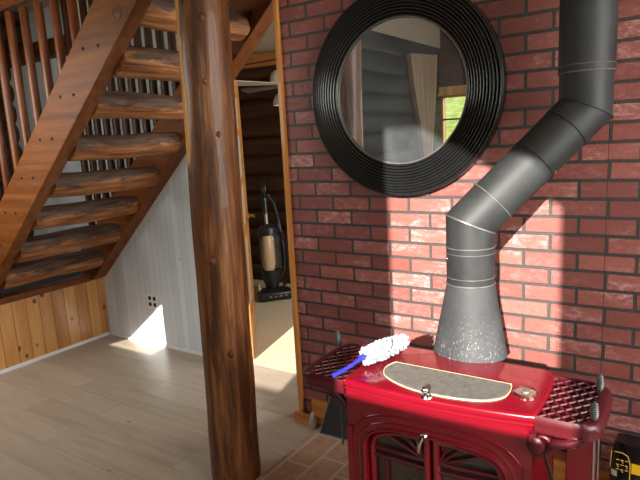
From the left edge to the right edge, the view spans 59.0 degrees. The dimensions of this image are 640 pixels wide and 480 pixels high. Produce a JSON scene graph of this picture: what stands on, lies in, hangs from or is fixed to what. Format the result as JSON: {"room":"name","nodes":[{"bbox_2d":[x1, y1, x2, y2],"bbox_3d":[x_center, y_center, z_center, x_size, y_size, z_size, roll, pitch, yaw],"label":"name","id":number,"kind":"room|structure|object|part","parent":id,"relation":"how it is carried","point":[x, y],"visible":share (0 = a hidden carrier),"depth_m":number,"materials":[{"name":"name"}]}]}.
{"room":"living room","nodes":[
{"label":"living room","id":0,"kind":"room"},
{"bbox_2d":[0,0,32,10],"bbox_3d":[-2.369,-1.437,3.535,3.070,0.233,0.236,4,12,34],"label":"log beam","id":1,"kind":"structure","parent":0,"point":[4,4],"depth_m":3.08,"materials":[{"name":"brown wood"}]},
{"bbox_2d":[0,10,33,263],"bbox_3d":[-3.746,-0.699,4.963,0.237,3.027,2.700,4,12,34],"label":"wall","id":2,"kind":"structure","parent":0,"point":[16,14],"depth_m":5.68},
{"bbox_2d":[0,271,102,294],"bbox_3d":[-2.981,0.506,4.582,1.900,0.080,2.400,4,12,34],"label":"floor","id":3,"kind":"structure","parent":0,"point":[59,277],"depth_m":4.94,"materials":[{"name":"carpet"}]},
{"bbox_2d":[0,0,272,288],"bbox_3d":[-1.210,-0.660,3.442,2.277,2.420,0.994,4,12,34],"label":"staircase","id":4,"kind":"structure","parent":3,"relation":"on","point":[101,51],"depth_m":3.27,"materials":[{"name":"brown wood"}]},
{"bbox_2d":[0,277,109,369],"bbox_3d":[-2.294,0.703,3.853,0.070,0.475,1.900,4,12,34],"label":"wall","id":5,"kind":"structure","parent":0,"point":[33,327],"depth_m":4.21,"materials":[{"name":"brown wood"}]},
{"bbox_2d":[0,275,89,304],"bbox_3d":[-2.343,0.457,3.759,0.105,0.047,1.780,4,12,34],"label":"trim","id":6,"kind":"structure","parent":5,"relation":"on","point":[68,282],"depth_m":4.15,"materials":[{"name":"brown wood"}]},
{"bbox_2d":[0,332,109,373],"bbox_3d":[-2.247,0.928,3.867,0.015,0.022,1.875,4,12,34],"label":"baseboard","id":7,"kind":"structure","parent":5,"relation":"attached to","point":[106,333],"depth_m":4.22,"materials":[{"name":"white wood"}]},
{"bbox_2d":[77,0,88,28],"bbox_3d":[-1.748,-0.979,5.899,0.060,3.000,1.470,4,12,34],"label":"wall","id":8,"kind":"structure","parent":0,"point":[77,0],"depth_m":5.11,"materials":[{"name":"beige paint"}]},
{"bbox_2d":[10,3,178,252],"bbox_3d":[-1.919,-0.785,5.154,2.900,2.900,0.460,4,12,34],"label":"wall","id":9,"kind":"structure","parent":0,"point":[71,166],"depth_m":5.45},
{"bbox_2d":[5,35,66,67],"bbox_3d":[-2.439,-1.758,5.182,1.902,0.188,0.187,4,13,36],"label":"trim","id":10,"kind":"structure","parent":9,"relation":"attached to","point":[51,45],"depth_m":5.24,"materials":[{"name":"brown wood"}]},
{"bbox_2d":[7,0,228,12],"bbox_3d":[-0.862,-1.842,2.208,8.200,0.100,6.400,4,12,34],"label":"ceiling","id":11,"kind":"structure","parent":0,"point":[29,5],"depth_m":5.48,"materials":[{"name":"brown wood"}]},
{"bbox_2d":[236,70,278,105],"bbox_3d":[-0.237,-1.694,4.710,1.192,1.140,1.236,4,12,34],"label":"ceiling fan","id":12,"kind":"object","parent":11,"relation":"hanging from","point":[273,78],"visible":0.16,"depth_m":4.75,"materials":[{"name":"white metal"}]},
{"bbox_3d":[-0.484,-1.250,4.521,0.530,0.035,0.100,-10,12,-35],"label":"blade","id":13,"kind":"part","parent":12,"relation":"part of","materials":[{"name":"white wood"}]},
{"bbox_3d":[-0.483,-1.331,4.973,0.531,0.035,0.100,4,12,34],"label":"blade","id":14,"kind":"part","parent":12,"relation":"part of","materials":[{"name":"brown wood"}]},
{"bbox_3d":[-0.365,-1.386,4.793,0.132,0.100,0.132,4,12,34],"label":"lamp shade","id":15,"kind":"part","parent":12,"relation":"part of","materials":[{"name":"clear glass"}]},
{"bbox_3d":[-0.340,-1.203,4.840,0.132,0.100,0.132,4,12,34],"label":"lamp shade","id":16,"kind":"part","parent":12,"relation":"part of","materials":[{"name":"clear glass"}]},
{"bbox_2d":[103,153,201,351],"bbox_3d":[-1.152,-0.120,4.110,1.460,1.877,0.070,4,12,34],"label":"wall","id":17,"kind":"structure","parent":0,"point":[158,258],"depth_m":4.15,"materials":[{"name":"white wood"}]},
{"bbox_2d":[146,293,158,309],"bbox_3d":[-1.262,0.463,4.261,0.120,0.120,0.010,4,12,34],"label":"wall outlet","id":18,"kind":"object","parent":17,"relation":"attached to","point":[152,299],"visible":1,"depth_m":4.25,"materials":[{"name":"white plastic"}]},
{"bbox_2d":[110,332,202,355],"bbox_3d":[-1.115,0.802,4.234,1.440,0.018,0.013,4,12,34],"label":"baseboard","id":19,"kind":"structure","parent":17,"relation":"attached to","point":[111,333],"depth_m":4.30,"materials":[{"name":"white wood"}]},
{"bbox_2d":[234,79,255,358],"bbox_3d":[-0.533,-0.188,4.119,0.100,1.920,0.761,-4,10,-4],"label":"door","id":20,"kind":"structure","parent":17,"relation":"in","point":[245,214],"depth_m":4.27,"materials":[{"name":"brown wood"}]},
{"bbox_3d":[-0.566,-0.245,4.106,0.010,1.560,0.541,-4,10,-4],"label":"pane","id":21,"kind":"part","parent":20,"relation":"part of","materials":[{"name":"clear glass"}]},
{"bbox_3d":[-0.536,-0.190,4.413,0.060,0.056,0.128,-4,10,-4],"label":"handle","id":22,"kind":"part","parent":20,"relation":"part of","materials":[{"name":"gold metal"}]},
{"bbox_2d":[0,279,348,479],"bbox_3d":[-0.643,1.091,2.819,8.200,0.137,6.400,4,12,34],"label":"floor","id":23,"kind":"structure","parent":0,"point":[109,407],"depth_m":3.19,"materials":[{"name":"beige wood"}]},
{"bbox_2d":[175,0,260,479],"bbox_3d":[-0.439,-0.356,2.302,0.258,2.904,0.221,4,12,34],"label":"log post","id":24,"kind":"object","parent":23,"relation":"on","point":[203,26],"visible":1,"depth_m":2.28,"materials":[{"name":"brown wood"}]},
{"bbox_2d":[256,181,291,301],"bbox_3d":[-0.390,-0.008,5.415,0.516,1.112,0.401,-6,10,-14],"label":"vacuum","id":25,"kind":"object","parent":23,"relation":"on","point":[271,261],"visible":0.96,"depth_m":5.40,"materials":[{"name":"plastic"}]},
{"bbox_3d":[-0.540,-0.410,5.446,0.053,0.316,0.139,-6,11,-17],"label":"handle","id":26,"kind":"part","parent":25,"relation":"part of","materials":[{"name":"plastic"}]},
{"bbox_3d":[-0.504,-0.093,5.447,0.208,0.141,0.208,4,12,34],"label":"bin lid","id":27,"kind":"part","parent":25,"relation":"part of","materials":[{"name":"plastic"}]},
{"bbox_3d":[-0.490,0.121,5.381,0.134,0.332,0.138,4,12,34],"label":"panel","id":28,"kind":"part","parent":25,"relation":"part of","materials":[{"name":"beige plastic"}]},
{"bbox_3d":[-0.250,0.174,5.522,0.303,0.700,0.069,0,11,17],"label":"power cord","id":29,"kind":"part","parent":25,"relation":"part of","materials":[{"name":"plastic"}]},
{"bbox_2d":[309,412,316,428],"bbox_3d":[-0.036,0.934,2.935,0.047,0.096,0.031,4,12,34],"label":"chip","id":30,"kind":"object","parent":23,"relation":"on","point":[312,419],"visible":1,"depth_m":2.92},
{"bbox_2d":[320,397,347,440],"bbox_3d":[0.130,0.846,2.779,0.295,0.274,0.067,4,12,34],"label":"metal sheet","id":31,"kind":"object","parent":23,"relation":"on","point":[331,424],"visible":0.37,"depth_m":2.82,"materials":[{"name":"black metal"}]},
{"bbox_2d":[303,330,612,479],"bbox_3d":[0.401,0.763,1.843,0.948,0.766,0.398,4,12,34],"label":"wood stove","id":32,"kind":"object","parent":23,"relation":"on","point":[414,413],"visible":0.97,"depth_m":1.69,"materials":[{"name":"red metal"}]},
{"bbox_2d":[303,344,365,393],"bbox_3d":[0.085,0.442,1.990,0.202,0.048,0.307,4,12,34],"label":"shelf","id":33,"kind":"object","parent":32,"relation":"attached to","point":[318,374],"depth_m":1.92,"materials":[{"name":"red metal"}]},
{"bbox_3d":[0.078,0.570,2.175,0.006,0.468,0.006,-1,10,11],"label":"rod","id":34,"kind":"part","parent":32,"relation":"part of","materials":[{"name":"metal"}]},
{"bbox_2d":[332,333,409,376],"bbox_3d":[0.167,0.383,1.895,0.356,0.074,0.073,-11,13,-37],"label":"fluffy duster","id":35,"kind":"object","parent":32,"relation":"on","point":[378,350],"visible":1,"depth_m":1.90,"materials":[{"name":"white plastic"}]},
{"bbox_3d":[0.101,0.402,1.834,0.173,0.031,0.024,-13,14,-42],"label":"handle","id":36,"kind":"part","parent":35,"relation":"part of","materials":[{"name":"blue plastic"}]},
{"bbox_3d":[0.260,0.784,1.799,0.196,0.400,0.007,4,12,35],"label":"glass","id":37,"kind":"part","parent":32,"relation":"part of","materials":[{"name":"black glass"}]},
{"bbox_3d":[0.255,0.789,1.791,0.212,0.419,0.027,4,12,35],"label":"door","id":38,"kind":"part","parent":32,"relation":"part of","materials":[{"name":"red metal"}]},
{"bbox_3d":[0.302,0.605,1.675,0.026,0.063,0.037,4,12,34],"label":"door handle","id":39,"kind":"part","parent":32,"relation":"part of","materials":[{"name":"silver metal"}]},
{"bbox_3d":[0.312,0.445,1.656,0.036,0.031,0.036,4,12,34],"label":"damper knob","id":40,"kind":"part","parent":32,"relation":"part of","materials":[{"name":"silver metal"}]},
{"bbox_3d":[0.338,0.768,1.715,0.573,0.473,0.030,3,12,31],"label":"arch molding","id":41,"kind":"part","parent":32,"relation":"part of","materials":[{"name":"red metal"}]},
{"bbox_3d":[0.349,0.757,1.730,0.575,0.508,0.059,3,12,31],"label":"plate","id":42,"kind":"part","parent":32,"relation":"part of","materials":[{"name":"red metal"}]},
{"bbox_3d":[0.410,0.459,1.795,0.596,0.056,0.359,4,12,34],"label":"plate","id":43,"kind":"part","parent":32,"relation":"part of","materials":[{"name":"red metal"}]},
{"bbox_3d":[0.442,0.798,1.679,0.213,0.419,0.027,2,11,27],"label":"door","id":44,"kind":"part","parent":32,"relation":"part of","materials":[{"name":"red metal"}]},
{"bbox_3d":[0.449,0.794,1.686,0.198,0.400,0.007,2,11,27],"label":"glass","id":45,"kind":"part","parent":32,"relation":"part of","materials":[{"name":"black glass"}]},
{"bbox_2d":[513,386,537,398],"bbox_3d":[0.597,0.441,1.642,0.070,0.012,0.070,4,12,34],"label":"thermometer","id":46,"kind":"object","parent":32,"relation":"on","point":[523,392],"visible":1,"depth_m":1.63,"materials":[{"name":"silver metal"}]},
{"bbox_2d":[434,0,618,362],"bbox_3d":[0.639,-0.688,1.780,0.591,2.179,0.216,-3,10,4],"label":"pipe","id":47,"kind":"object","parent":32,"relation":"attached to","point":[470,328],"visible":1,"depth_m":1.82,"materials":[{"name":"metal"}]},
{"bbox_3d":[0.608,0.601,1.527,0.010,0.078,0.056,-9,12,-31],"label":"air lever","id":48,"kind":"part","parent":32,"relation":"part of","materials":[{"name":"black metal"}]},
{"bbox_2d":[534,375,612,441],"bbox_3d":[0.725,0.475,1.607,0.178,0.048,0.297,4,12,34],"label":"shelf","id":49,"kind":"object","parent":32,"relation":"attached to","point":[562,405],"depth_m":1.57,"materials":[{"name":"red metal"}]},
{"bbox_3d":[0.731,0.652,1.518,0.006,0.468,0.006,-1,10,11],"label":"rod","id":50,"kind":"part","parent":32,"relation":"part of","materials":[{"name":"metal"}]},
{"bbox_3d":[0.826,0.618,1.679,0.006,0.468,0.006,-10,12,-33],"label":"rod","id":51,"kind":"part","parent":32,"relation":"part of","materials":[{"name":"metal"}]},
{"bbox_2d":[609,433,639,479],"bbox_3d":[1.232,0.891,1.982,0.401,0.344,0.154,4,12,34],"label":"bag","id":52,"kind":"object","parent":23,"relation":"on","point":[625,454],"visible":1,"depth_m":2.00,"materials":[{"name":"black fabric"}]},
{"bbox_2d":[235,59,290,282],"bbox_3d":[0.238,-0.642,5.429,3.800,2.331,0.249,4,12,34],"label":"wall","id":53,"kind":"structure","parent":0,"point":[260,120],"depth_m":5.82,"materials":[{"name":"brown wood"}]},
{"bbox_2d":[242,51,275,68],"bbox_3d":[0.143,-1.748,5.180,3.800,0.130,0.120,4,12,34],"label":"trim","id":54,"kind":"structure","parent":53,"relation":"attached to","point":[270,55],"depth_m":5.62,"materials":[{"name":"brown wood"}]},
{"bbox_2d":[251,22,274,54],"bbox_3d":[0.169,-2.097,5.185,3.800,0.760,0.120,4,12,34],"label":"wall","id":55,"kind":"structure","parent":0,"point":[266,44],"depth_m":5.61,"materials":[{"name":"beige paint"}]},
{"bbox_2d":[278,0,639,471],"bbox_3d":[1.363,-0.375,1.853,3.550,2.900,0.160,4,12,34],"label":"wall","id":56,"kind":"structure","parent":0,"point":[370,265],"depth_m":2.23,"materials":[{"name":"red brick"}]},
{"bbox_2d":[272,0,304,412],"bbox_3d":[-0.127,-0.469,2.837,0.026,2.900,0.188,4,12,34],"label":"trim","id":57,"kind":"structure","parent":56,"relation":"attached to","point":[275,4],"depth_m":2.81,"materials":[{"name":"brown wood"}]},
{"bbox_2d":[312,0,506,195],"bbox_3d":[0.330,-0.618,2.365,0.874,0.874,0.057,4,12,34],"label":"round mirror","id":58,"kind":"object","parent":56,"relation":"attached to","point":[408,96],"visible":1,"depth_m":2.33,"materials":[{"name":"black mirror"}]},
{"bbox_2d":[339,17,465,162],"bbox_3d":[0.329,-0.618,2.364,0.600,0.600,0.004,4,12,34],"label":"mirror glass","id":59,"kind":"object","parent":58,"relation":"attached to","point":[402,80],"depth_m":2.35,"materials":[{"name":"silver"}]},
{"bbox_2d":[294,398,609,479],"bbox_3d":[1.365,0.992,2.028,3.596,0.150,0.036,4,12,34],"label":"baseboard","id":60,"kind":"structure","parent":56,"relation":"attached to","point":[319,407],"depth_m":2.91,"materials":[{"name":"brown wood"}]}
]}

